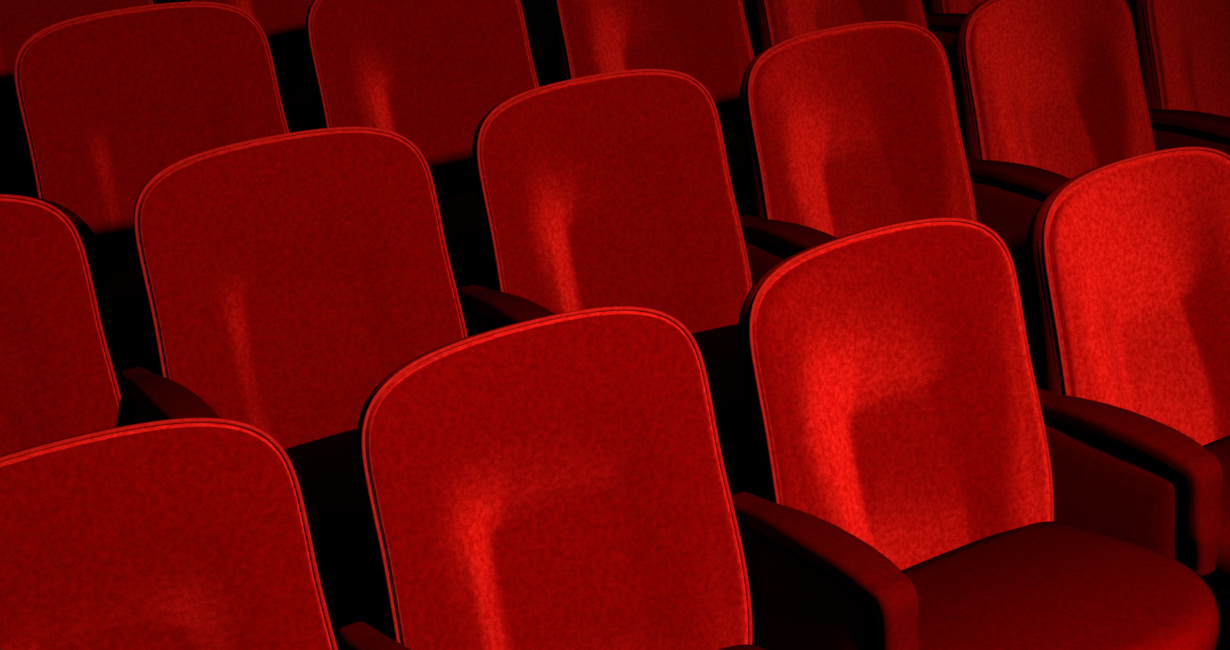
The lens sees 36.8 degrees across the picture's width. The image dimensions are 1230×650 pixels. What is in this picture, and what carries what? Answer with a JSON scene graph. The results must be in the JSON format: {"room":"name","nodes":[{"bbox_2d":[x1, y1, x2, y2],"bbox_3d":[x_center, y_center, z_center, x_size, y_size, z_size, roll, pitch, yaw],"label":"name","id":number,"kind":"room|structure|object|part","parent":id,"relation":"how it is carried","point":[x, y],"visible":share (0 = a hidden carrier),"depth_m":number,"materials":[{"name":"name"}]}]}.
{"room":"auditorium","nodes":[
{"label":"auditorium","id":0,"kind":"room"},
{"bbox_2d":[153,0,755,59],"bbox_3d":[-1.982,-2.186,5.577,9.300,3.460,0.120,-16,25,-31],"label":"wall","id":1,"kind":"structure","parent":0,"point":[538,16],"depth_m":7.13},
{"bbox_2d":[105,0,1040,640],"bbox_3d":[0.892,0.604,2.540,9.862,0.298,8.167,-16,25,-31],"label":"floor","id":2,"kind":"structure","parent":0,"point":[547,69],"depth_m":3.82,"materials":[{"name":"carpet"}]},
{"bbox_2d":[0,194,127,455],"bbox_3d":[-0.847,0.307,2.486,0.503,0.847,0.600,-15,25,-29],"label":"seat","id":3,"kind":"object","parent":2,"relation":"on","point":[58,381],"visible":0.34,"depth_m":2.62,"materials":[{"name":"red fabric"}]},
{"bbox_2d":[0,0,153,197],"bbox_3d":[-1.127,-0.406,3.927,0.503,0.847,0.600,-15,25,-31],"label":"seat","id":4,"kind":"object","parent":2,"relation":"on","point":[20,20],"visible":0.17,"depth_m":3.97,"materials":[{"name":"red fabric"}]},
{"bbox_3d":[-1.075,-0.352,3.868,0.479,0.118,0.416,-15,25,-31],"label":"seat","id":5,"kind":"part","parent":4,"relation":"part of","materials":[{"name":"fabric"}]},
{"bbox_2d":[14,2,288,378],"bbox_3d":[-0.737,-0.116,3.355,0.503,0.847,0.600,-15,25,-31],"label":"seat","id":6,"kind":"object","parent":2,"relation":"on","point":[108,101],"visible":0.48,"depth_m":3.39,"materials":[{"name":"red fabric"}]},
{"bbox_3d":[-0.684,-0.062,3.296,0.479,0.118,0.416,-15,25,-31],"label":"seat","id":7,"kind":"part","parent":6,"relation":"part of","materials":[{"name":"fabric"}]},
{"bbox_2d":[0,418,337,649],"bbox_3d":[-0.444,0.594,1.923,0.503,0.847,0.600,-15,25,-29],"label":"seat","id":8,"kind":"object","parent":2,"relation":"on","point":[182,533],"visible":1,"depth_m":2.02,"materials":[{"name":"red fabric"}]},
{"bbox_2d":[118,366,220,424],"bbox_3d":[-0.618,0.362,2.699,0.067,0.575,0.358,-15,25,-31],"label":"armrest","id":9,"kind":"object","parent":2,"relation":"on","point":[147,396],"visible":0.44,"depth_m":2.61,"materials":[{"name":"fabric"}]},
{"bbox_3d":[-0.633,0.127,2.619,0.041,0.032,0.301,-15,25,-31],"label":"arm rail","id":10,"kind":"part","parent":9,"relation":"part of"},
{"bbox_3d":[-0.647,0.291,2.684,0.020,0.340,0.308,-15,25,-31],"label":"panel","id":11,"kind":"part","parent":9,"relation":"part of","materials":[{"name":"fabric"}]},
{"bbox_2d":[188,0,320,132],"bbox_3d":[-0.650,-0.539,4.226,0.503,0.847,0.600,-16,25,-32],"label":"seat","id":12,"kind":"object","parent":2,"relation":"on","point":[282,22],"visible":0.27,"depth_m":4.29,"materials":[{"name":"red fabric"}]},
{"bbox_3d":[-0.754,-0.732,4.304,0.492,0.528,0.180,-16,25,-32],"label":"backrest","id":13,"kind":"part","parent":12,"relation":"part of","materials":[{"name":"red fabric"}]},
{"bbox_3d":[-0.596,-0.485,4.168,0.479,0.118,0.416,-16,25,-32],"label":"seat","id":14,"kind":"part","parent":12,"relation":"part of","materials":[{"name":"fabric"}]},
{"bbox_2d":[133,127,467,635],"bbox_3d":[-0.373,0.182,2.767,0.503,0.847,0.600,-15,25,-30],"label":"seat","id":15,"kind":"object","parent":2,"relation":"on","point":[285,277],"visible":0.63,"depth_m":2.83,"materials":[{"name":"red fabric"}]},
{"bbox_3d":[-0.473,-0.013,2.849,0.491,0.528,0.180,-15,25,-30],"label":"backrest","id":16,"kind":"part","parent":15,"relation":"part of","materials":[{"name":"red fabric"}]},
{"bbox_3d":[-0.323,0.236,2.707,0.479,0.118,0.416,-15,25,-30],"label":"seat","id":17,"kind":"part","parent":15,"relation":"part of","materials":[{"name":"fabric"}]},
{"bbox_2d":[336,621,410,649],"bbox_3d":[-0.214,0.649,2.135,0.067,0.575,0.358,-15,25,-30],"label":"armrest","id":18,"kind":"object","parent":2,"relation":"on","point":[356,635],"visible":0.98,"depth_m":2.13,"materials":[{"name":"fabric"}]},
{"bbox_2d":[305,0,538,288],"bbox_3d":[-0.263,-0.247,3.651,0.503,0.847,0.600,-16,26,-33],"label":"seat","id":19,"kind":"object","parent":2,"relation":"on","point":[427,73],"visible":0.45,"depth_m":3.71,"materials":[{"name":"red fabric"}]},
{"bbox_3d":[-0.370,-0.440,3.728,0.491,0.528,0.180,-16,26,-33],"label":"backrest","id":20,"kind":"part","parent":19,"relation":"part of","materials":[{"name":"red fabric"}]},
{"bbox_3d":[-0.209,-0.194,3.594,0.479,0.118,0.416,-16,26,-33],"label":"seat","id":21,"kind":"part","parent":19,"relation":"part of","materials":[{"name":"fabric"}]},
{"bbox_2d":[457,284,554,336],"bbox_3d":[-0.144,0.235,2.986,0.067,0.575,0.358,-15,25,-31],"label":"armrest","id":22,"kind":"object","parent":2,"relation":"on","point":[483,309],"visible":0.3,"depth_m":2.92,"materials":[{"name":"fabric"}]},
{"bbox_3d":[-0.174,0.164,2.971,0.020,0.340,0.308,-15,25,-31],"label":"panel","id":23,"kind":"part","parent":22,"relation":"part of","materials":[{"name":"fabric"}]},
{"bbox_3d":[-0.160,-0.001,2.906,0.041,0.032,0.301,-15,25,-31],"label":"arm rail","id":24,"kind":"part","parent":22,"relation":"part of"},
{"bbox_2d":[357,306,765,649],"bbox_3d":[0.035,0.468,2.206,0.503,0.847,0.600,-15,25,-31],"label":"seat","id":25,"kind":"object","parent":2,"relation":"on","point":[559,481],"visible":1,"depth_m":2.28,"materials":[{"name":"red fabric"}]},
{"bbox_3d":[0.087,0.522,2.147,0.479,0.118,0.416,-15,25,-31],"label":"seat","id":26,"kind":"part","parent":25,"relation":"part of","materials":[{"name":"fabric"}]},
{"bbox_2d":[472,69,753,476],"bbox_3d":[0.104,0.050,3.063,0.503,0.847,0.600,-16,25,-31],"label":"seat","id":27,"kind":"object","parent":2,"relation":"on","point":[611,189],"visible":0.62,"depth_m":3.13,"materials":[{"name":"red fabric"}]},
{"bbox_3d":[0.001,-0.143,3.143,0.491,0.528,0.180,-16,25,-31],"label":"backrest","id":28,"kind":"part","parent":27,"relation":"part of","materials":[{"name":"red fabric"}]},
{"bbox_3d":[0.157,0.104,3.005,0.479,0.118,0.416,-16,25,-31],"label":"seat","id":29,"kind":"part","parent":27,"relation":"part of","materials":[{"name":"fabric"}]},
{"bbox_2d":[550,0,754,215],"bbox_3d":[0.203,-0.382,3.956,0.503,0.847,0.600,-17,26,-33],"label":"seat","id":30,"kind":"object","parent":2,"relation":"on","point":[707,41],"visible":0.43,"depth_m":4.03,"materials":[{"name":"red fabric"}]},
{"bbox_3d":[0.095,-0.574,4.032,0.491,0.528,0.180,-17,26,-33],"label":"backrest","id":31,"kind":"part","parent":30,"relation":"part of","materials":[{"name":"red fabric"}]},
{"bbox_3d":[0.258,-0.329,3.899,0.479,0.118,0.416,-17,26,-33],"label":"seat","id":32,"kind":"part","parent":30,"relation":"part of","materials":[{"name":"fabric"}]},
{"bbox_2d":[739,215,836,495],"bbox_3d":[0.323,0.103,3.283,0.067,0.575,0.358,-16,25,-31],"label":"armrest","id":33,"kind":"object","parent":2,"relation":"on","point":[768,242],"visible":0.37,"depth_m":3.22,"materials":[{"name":"fabric"}]},
{"bbox_3d":[0.293,0.033,3.268,0.020,0.340,0.308,-16,25,-31],"label":"panel","id":34,"kind":"part","parent":33,"relation":"part of","materials":[{"name":"fabric"}]},
{"bbox_3d":[0.308,-0.132,3.203,0.041,0.032,0.301,-16,25,-31],"label":"arm rail","id":35,"kind":"part","parent":33,"relation":"part of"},
{"bbox_2d":[731,491,919,649],"bbox_3d":[0.258,0.522,2.421,0.067,0.575,0.358,-15,25,-31],"label":"armrest","id":36,"kind":"object","parent":2,"relation":"on","point":[814,584],"visible":0.95,"depth_m":2.30,"materials":[{"name":"fabric"}]},
{"bbox_3d":[0.243,0.286,2.341,0.041,0.032,0.301,-15,25,-31],"label":"arm rail","id":37,"kind":"part","parent":36,"relation":"part of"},
{"bbox_3d":[0.229,0.451,2.406,0.020,0.340,0.308,-15,25,-31],"label":"panel","id":38,"kind":"part","parent":36,"relation":"part of","materials":[{"name":"fabric"}]},
{"bbox_2d":[754,0,963,145],"bbox_3d":[0.646,-0.515,4.260,0.503,0.847,0.600,-17,26,-34],"label":"seat","id":39,"kind":"object","parent":2,"relation":"on","point":[778,21],"visible":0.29,"depth_m":4.30,"materials":[{"name":"red fabric"}]},
{"bbox_3d":[0.535,-0.706,4.334,0.491,0.528,0.180,-17,26,-34],"label":"backrest","id":40,"kind":"part","parent":39,"relation":"part of","materials":[{"name":"red fabric"}]},
{"bbox_3d":[0.702,-0.462,4.204,0.479,0.118,0.416,-17,26,-34],"label":"seat","id":41,"kind":"part","parent":39,"relation":"part of","materials":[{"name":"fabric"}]},
{"bbox_2d":[739,21,1039,372],"bbox_3d":[0.562,-0.081,3.362,0.503,0.847,0.600,-16,25,-32],"label":"seat","id":42,"kind":"object","parent":2,"relation":"on","point":[853,128],"visible":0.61,"depth_m":3.43,"materials":[{"name":"red fabric"}]},
{"bbox_3d":[0.459,-0.275,3.441,0.492,0.528,0.180,-16,25,-32],"label":"backrest","id":43,"kind":"part","parent":42,"relation":"part of","materials":[{"name":"red fabric"}]},
{"bbox_3d":[0.616,-0.028,3.304,0.479,0.118,0.416,-16,25,-32],"label":"seat","id":44,"kind":"part","parent":42,"relation":"part of","materials":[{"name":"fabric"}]},
{"bbox_2d":[924,13,966,86],"bbox_3d":[0.856,-0.465,4.489,0.067,0.575,0.358,-18,26,-35],"label":"armrest","id":45,"kind":"object","parent":2,"relation":"on","point":[944,26],"visible":0.17,"depth_m":4.44,"materials":[{"name":"fabric"}]},
{"bbox_3d":[0.840,-0.701,4.408,0.041,0.032,0.301,-18,26,-35],"label":"arm rail","id":46,"kind":"part","parent":45,"relation":"part of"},
{"bbox_3d":[0.825,-0.535,4.472,0.020,0.340,0.308,-18,26,-35],"label":"panel","id":47,"kind":"part","parent":45,"relation":"part of","materials":[{"name":"fabric"}]},
{"bbox_2d":[738,218,1218,649],"bbox_3d":[0.502,0.339,2.496,0.503,0.847,0.600,-16,25,-31],"label":"seat","id":48,"kind":"object","parent":2,"relation":"on","point":[891,393],"visible":0.89,"depth_m":2.54,"materials":[{"name":"red fabric"}]},
{"bbox_3d":[0.398,0.146,2.575,0.492,0.528,0.180,-16,25,-31],"label":"backrest","id":49,"kind":"part","parent":48,"relation":"part of","materials":[{"name":"red fabric"}]},
{"bbox_3d":[0.555,0.393,2.438,0.479,0.118,0.416,-16,25,-31],"label":"seat","id":50,"kind":"part","parent":48,"relation":"part of","materials":[{"name":"fabric"}]},
{"bbox_2d":[966,157,1069,372],"bbox_3d":[0.773,-0.028,3.583,0.067,0.575,0.358,-16,25,-32],"label":"armrest","id":51,"kind":"object","parent":2,"relation":"on","point":[1007,195],"visible":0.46,"depth_m":3.49,"materials":[{"name":"fabric"}]},
{"bbox_3d":[0.743,-0.099,3.567,0.020,0.340,0.308,-16,25,-32],"label":"panel","id":52,"kind":"part","parent":51,"relation":"part of","materials":[{"name":"fabric"}]},
{"bbox_3d":[0.758,-0.264,3.502,0.041,0.032,0.301,-16,25,-32],"label":"arm rail","id":53,"kind":"part","parent":51,"relation":"part of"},
{"bbox_2d":[928,0,1138,54],"bbox_3d":[1.088,-0.653,4.578,0.503,0.847,0.600,-18,26,-35],"label":"seat","id":54,"kind":"object","parent":2,"relation":"on","point":[935,6],"visible":0.03,"depth_m":4.52,"materials":[{"name":"red fabric"}]},
{"bbox_3d":[0.975,-0.844,4.650,0.492,0.528,0.180,-18,26,-35],"label":"backrest","id":55,"kind":"part","parent":54,"relation":"part of","materials":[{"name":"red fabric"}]},
{"bbox_2d":[954,0,1155,178],"bbox_3d":[1.005,-0.213,3.662,0.503,0.847,0.600,-16,26,-33],"label":"seat","id":56,"kind":"object","parent":2,"relation":"on","point":[1056,86],"visible":0.46,"depth_m":3.73,"materials":[{"name":"red fabric"}]},
{"bbox_2d":[1027,147,1229,649],"bbox_3d":[0.953,0.210,2.788,0.503,0.847,0.600,-17,26,-33],"label":"seat","id":57,"kind":"object","parent":2,"relation":"on","point":[1129,257],"visible":0.78,"depth_m":2.84,"materials":[{"name":"red fabric"}]},
{"bbox_3d":[0.845,0.018,2.864,0.491,0.528,0.180,-17,26,-33],"label":"backrest","id":58,"kind":"part","parent":57,"relation":"part of","materials":[{"name":"red fabric"}]},
{"bbox_3d":[1.008,0.263,2.731,0.479,0.118,0.416,-17,26,-33],"label":"seat","id":59,"kind":"part","parent":57,"relation":"part of","materials":[{"name":"fabric"}]},
{"bbox_2d":[1037,388,1222,576],"bbox_3d":[0.717,0.394,2.712,0.067,0.575,0.358,-16,25,-32],"label":"armrest","id":60,"kind":"object","parent":2,"relation":"on","point":[1127,475],"visible":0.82,"depth_m":2.58,"materials":[{"name":"fabric"}]},
{"bbox_3d":[0.687,0.323,2.696,0.020,0.340,0.308,-16,25,-32],"label":"panel","id":61,"kind":"part","parent":60,"relation":"part of","materials":[{"name":"fabric"}]},
{"bbox_3d":[0.701,0.158,2.632,0.041,0.032,0.301,-16,25,-32],"label":"arm rail","id":62,"kind":"part","parent":60,"relation":"part of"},
{"bbox_2d":[1133,0,1229,116],"bbox_3d":[1.443,-0.349,3.974,0.503,0.847,0.600,-17,26,-34],"label":"seat","id":63,"kind":"object","parent":2,"relation":"on","point":[1184,45],"visible":0.59,"depth_m":3.95,"materials":[{"name":"red fabric"}]},
{"bbox_2d":[1148,108,1229,155],"bbox_3d":[1.212,-0.162,3.888,0.067,0.575,0.358,-17,26,-33],"label":"armrest","id":64,"kind":"object","parent":2,"relation":"on","point":[1171,129],"visible":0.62,"depth_m":3.79,"materials":[{"name":"fabric"}]},
{"bbox_3d":[1.197,-0.398,3.808,0.041,0.032,0.301,-17,26,-33],"label":"arm rail","id":65,"kind":"part","parent":64,"relation":"part of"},
{"bbox_3d":[1.182,-0.233,3.872,0.020,0.340,0.308,-17,26,-33],"label":"panel","id":66,"kind":"part","parent":64,"relation":"part of","materials":[{"name":"fabric"}]}
]}

